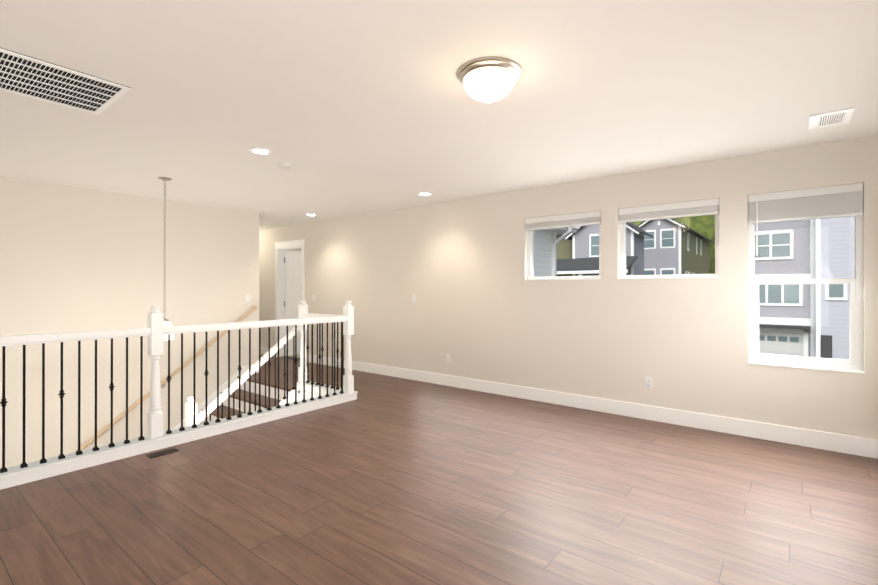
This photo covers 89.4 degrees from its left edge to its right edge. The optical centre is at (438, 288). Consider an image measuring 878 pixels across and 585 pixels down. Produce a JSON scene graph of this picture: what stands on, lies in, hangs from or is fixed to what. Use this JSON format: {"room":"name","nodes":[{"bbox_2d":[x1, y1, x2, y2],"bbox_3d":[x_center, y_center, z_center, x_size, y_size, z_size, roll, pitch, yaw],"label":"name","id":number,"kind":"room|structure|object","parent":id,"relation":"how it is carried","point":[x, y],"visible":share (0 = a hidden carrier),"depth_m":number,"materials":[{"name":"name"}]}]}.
{"room":"upstairs loft room","nodes":[
{"label":"upstairs loft room","id":0,"kind":"room"},
{"bbox_2d":[0,176,258,468],"bbox_3d":[-4.458,1.375,4.739,0.150,5.060,5.320,0,0,38],"label":"wall","id":1,"kind":"structure","parent":0,"point":[74,259],"depth_m":5.27,"materials":[{"name":"paint"}]},
{"bbox_2d":[75,306,256,451],"bbox_3d":[-3.836,1.542,5.337,0.082,2.557,3.472,0,0,38],"label":"handrail","id":2,"kind":"object","parent":1,"relation":"attached to","point":[123,414],"depth_m":5.68,"materials":[{"name":"beige wood"}]},
{"bbox_2d":[245,294,249,301],"bbox_3d":[-2.863,0.139,6.630,0.008,0.114,0.070,0,0,38],"label":"light switch","id":3,"kind":"object","parent":1,"relation":"attached to","point":[247,297],"visible":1,"depth_m":6.63,"materials":[{"name":"white plastic"}]},
{"bbox_2d":[241,365,258,374],"bbox_3d":[-2.841,1.219,6.654,0.017,0.140,0.290,0,0,38],"label":"baseboard","id":4,"kind":"structure","parent":1,"relation":"attached to","point":[244,368],"depth_m":6.59,"materials":[{"name":"white wood"}]},
{"bbox_2d":[0,354,877,584],"bbox_3d":[-2.568,1.433,3.920,10.290,0.300,6.680,0,0,38],"label":"floor","id":5,"kind":"structure","parent":0,"point":[384,480],"depth_m":2.61,"materials":[{"name":"laminate"}]},
{"bbox_2d":[146,448,178,457],"bbox_3d":[-2.146,1.278,3.446,0.090,0.006,0.200,0,0,38],"label":"floor vent","id":6,"kind":"object","parent":5,"relation":"in","point":[160,453],"visible":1,"depth_m":3.44,"materials":[{"name":"brown metal"}]},
{"bbox_2d":[0,300,357,489],"bbox_3d":[-2.936,0.858,3.433,1.016,1.447,5.158,0,0,38],"label":"balustrade railing","id":7,"kind":"object","parent":5,"relation":"on","point":[155,330],"visible":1,"depth_m":3.57,"materials":[{"name":"white wood"}]},
{"bbox_2d":[0,0,877,229],"bbox_3d":[-1.600,-1.230,5.149,10.290,0.150,9.800,0,0,38],"label":"ceiling","id":8,"kind":"structure","parent":0,"point":[346,108],"depth_m":2.65,"materials":[{"name":"paint"}]},
{"bbox_2d":[0,48,130,114],"bbox_3d":[-2.301,-1.155,2.394,0.610,0.010,0.910,0,0,38],"label":"ceiling vent","id":9,"kind":"object","parent":8,"relation":"in","point":[30,77],"visible":1,"depth_m":2.52,"materials":[{"name":"white metal"}]},
{"bbox_2d":[158,177,173,339],"bbox_3d":[-2.877,-0.309,4.653,0.172,1.692,0.172,0,0,38],"label":"pendant light","id":10,"kind":"object","parent":8,"relation":"hanging from","point":[167,322],"visible":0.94,"depth_m":4.65,"materials":[{"name":"silver metal"}]},
{"bbox_2d":[249,147,271,154],"bbox_3d":[-1.503,-1.154,3.733,0.184,0.007,0.184,0,0,38],"label":"recessed light","id":11,"kind":"object","parent":8,"relation":"in","point":[260,151],"visible":1,"depth_m":3.73,"materials":[{"name":"white"}]},
{"bbox_2d":[276,162,291,168],"bbox_3d":[-1.442,-1.139,4.132,0.136,0.036,0.136,0,0,38],"label":"smoke detector","id":12,"kind":"object","parent":8,"relation":"attached to","point":[282,165],"visible":0.98,"depth_m":4.09,"materials":[{"name":"white plastic"}]},
{"bbox_2d":[417,192,431,195],"bbox_3d":[-0.175,-1.150,5.411,0.184,0.007,0.184,0,0,38],"label":"recessed light","id":13,"kind":"object","parent":8,"relation":"in","point":[424,194],"visible":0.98,"depth_m":5.42,"materials":[{"name":"white"}]},
{"bbox_2d":[457,57,520,103],"bbox_3d":[0.269,-1.079,2.395,0.344,0.162,0.344,0,0,38],"label":"flush ceiling light","id":14,"kind":"object","parent":8,"relation":"attached to","point":[488,80],"visible":1,"depth_m":2.30,"materials":[{"name":"white glass"}]},
{"bbox_2d":[808,107,854,129],"bbox_3d":[2.672,-1.155,3.031,0.220,0.009,0.320,0,0,38],"label":"ceiling vent","id":15,"kind":"object","parent":8,"relation":"in","point":[831,118],"visible":1,"depth_m":3.02,"materials":[{"name":"white metal"}]},
{"bbox_2d":[259,135,877,439],"bbox_3d":[-0.542,0.219,6.483,10.290,2.740,0.150,0,0,38],"label":"wall","id":16,"kind":"structure","parent":0,"point":[480,308],"depth_m":4.69,"materials":[{"name":"paint"}]},
{"bbox_2d":[261,347,274,356],"bbox_3d":[-3.803,1.224,8.955,1.805,0.140,0.017,0,0,38],"label":"baseboard","id":17,"kind":"structure","parent":16,"relation":"attached to","point":[263,350],"depth_m":8.62,"materials":[{"name":"white wood"}]},
{"bbox_2d":[274,239,304,356],"bbox_3d":[-2.687,0.213,8.180,0.940,2.158,0.210,0,0,38],"label":"door frame","id":18,"kind":"structure","parent":16,"relation":"attached to","point":[280,280],"depth_m":8.36,"materials":[{"name":"white wood"}]},
{"bbox_2d":[284,250,300,355],"bbox_3d":[-2.678,0.281,8.680,0.177,2.002,0.730,0,0,42],"label":"door","id":19,"kind":"structure","parent":16,"relation":"in","point":[292,261],"depth_m":8.51,"materials":[{"name":"white wood"}]},
{"bbox_2d":[412,294,415,301],"bbox_3d":[-0.352,0.138,6.232,0.070,0.114,0.008,0,0,38],"label":"light switch","id":20,"kind":"object","parent":16,"relation":"attached to","point":[413,297],"visible":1,"depth_m":6.23,"materials":[{"name":"white plastic"}]},
{"bbox_2d":[446,354,449,362],"bbox_3d":[0.118,0.927,5.858,0.070,0.114,0.008,0,0,38],"label":"electrical outlet","id":21,"kind":"object","parent":16,"relation":"attached to","point":[447,358],"visible":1,"depth_m":5.86,"materials":[{"name":"white plastic"}]},
{"bbox_2d":[524,278,600,280],"bbox_3d":[1.360,-0.099,4.916,0.880,0.013,0.076,0,0,38],"label":"window sill","id":22,"kind":"structure","parent":16,"relation":"attached to","point":[566,279],"depth_m":4.81,"materials":[{"name":"white wood"}]},
{"bbox_2d":[527,217,600,278],"bbox_3d":[1.409,-0.454,4.979,0.880,0.722,0.080,0,0,38],"label":"window","id":23,"kind":"structure","parent":16,"relation":"in","point":[530,254],"depth_m":5.10,"materials":[{"name":"white plastic"}]},
{"bbox_2d":[525,211,600,230],"bbox_3d":[1.363,-0.734,4.920,0.868,0.157,0.060,0,0,38],"label":"window blind","id":24,"kind":"object","parent":23,"relation":"attached to","point":[558,222],"visible":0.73,"depth_m":4.88,"materials":[{"name":"white"}]},
{"bbox_2d":[306,354,876,458],"bbox_3d":[0.471,1.217,5.573,7.275,0.140,0.017,0,0,38],"label":"baseboard","id":25,"kind":"structure","parent":16,"relation":"attached to","point":[854,445],"depth_m":4.29,"materials":[{"name":"white wood"}]},
{"bbox_2d":[645,377,652,388],"bbox_3d":[2.047,0.924,4.331,0.070,0.114,0.008,0,0,38],"label":"electrical outlet","id":26,"kind":"object","parent":16,"relation":"attached to","point":[648,382],"visible":1,"depth_m":4.33,"materials":[{"name":"white plastic"}]},
{"bbox_2d":[618,277,719,279],"bbox_3d":[2.184,-0.097,4.264,0.880,0.013,0.076,0,0,38],"label":"window sill","id":27,"kind":"structure","parent":16,"relation":"attached to","point":[670,278],"depth_m":4.18,"materials":[{"name":"white"}]},
{"bbox_2d":[620,205,719,277],"bbox_3d":[2.233,-0.452,4.327,0.880,0.721,0.080,0,0,38],"label":"window","id":28,"kind":"structure","parent":16,"relation":"in","point":[623,238],"depth_m":4.30,"materials":[{"name":"clear glass"}]},
{"bbox_2d":[619,198,718,222],"bbox_3d":[2.186,-0.731,4.269,0.868,0.157,0.060,0,0,38],"label":"window blind","id":29,"kind":"object","parent":28,"relation":"attached to","point":[702,209],"visible":0.94,"depth_m":4.23,"materials":[{"name":"white"}]},
{"bbox_2d":[748,191,862,370],"bbox_3d":[3.028,-0.079,3.697,0.732,1.463,0.080,0,0,38],"label":"window","id":30,"kind":"structure","parent":16,"relation":"in","point":[855,362],"depth_m":3.62,"materials":[{"name":"white plastic"}]},
{"bbox_2d":[749,183,862,255],"bbox_3d":[2.978,-0.544,3.635,0.720,0.527,0.070,0,0,38],"label":"window blind","id":31,"kind":"object","parent":30,"relation":"attached to","point":[845,203],"visible":1,"depth_m":3.61,"materials":[{"name":"white"}]},
{"bbox_2d":[748,361,864,373],"bbox_3d":[2.979,0.646,3.633,0.732,0.013,0.076,0,0,38],"label":"window sill","id":32,"kind":"structure","parent":16,"relation":"attached to","point":[809,367],"depth_m":3.59,"materials":[{"name":"white"}]},
{"label":"outside","id":33,"kind":"structure","parent":0,"visible":0},
{"bbox_3d":[21.560,4.124,43.264,100.000,0.300,84.960,0,0,38],"label":"ground","id":34,"kind":"structure","parent":33,"visible":0},
{"bbox_2d":[534,226,579,276],"bbox_3d":[0.277,0.050,11.249,3.600,7.700,8.339,0,0,38],"label":"house","id":35,"kind":"structure","parent":34,"relation":"on","point":[547,251],"depth_m":11.56,"materials":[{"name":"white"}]},
{"bbox_2d":[557,222,652,275],"bbox_3d":[10.342,-1.023,33.731,11.050,9.950,10.650,0,0,38],"label":"house","id":36,"kind":"structure","parent":34,"relation":"on","point":[635,238],"depth_m":29.68,"materials":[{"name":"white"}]},
{"bbox_2d":[632,215,714,273],"bbox_3d":[32.686,-6.375,64.000,21.206,30.024,19.035,0,0,38],"label":"tree","id":37,"kind":"object","parent":34,"relation":"on","point":[707,221],"depth_m":55.86,"materials":[{"name":"green plant"}]},
{"bbox_2d":[637,218,713,274],"bbox_3d":[22.999,-1.137,42.653,4.070,10.220,16.750,0,0,38],"label":"house","id":38,"kind":"structure","parent":34,"relation":"on","point":[691,257],"depth_m":36.65,"materials":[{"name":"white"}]},
{"bbox_2d":[755,216,854,359],"bbox_3d":[16.808,-1.587,17.045,9.700,11.000,10.800,0,0,38],"label":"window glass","id":39,"kind":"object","parent":34,"relation":"on","point":[813,306],"depth_m":14.84,"materials":[{"name":"white"}]},
{"bbox_3d":[-3.604,4.002,3.853,2.580,0.200,5.300,0,0,38],"label":"floor","id":40,"kind":"structure","parent":0,"visible":0},
{"bbox_2d":[172,299,307,429],"bbox_3d":[-3.348,2.110,4.782,1.532,3.944,3.481,0,0,38],"label":"staircase","id":41,"kind":"structure","parent":40,"relation":"on","point":[223,398],"depth_m":5.63,"materials":[{"name":"white wood"}]}
]}

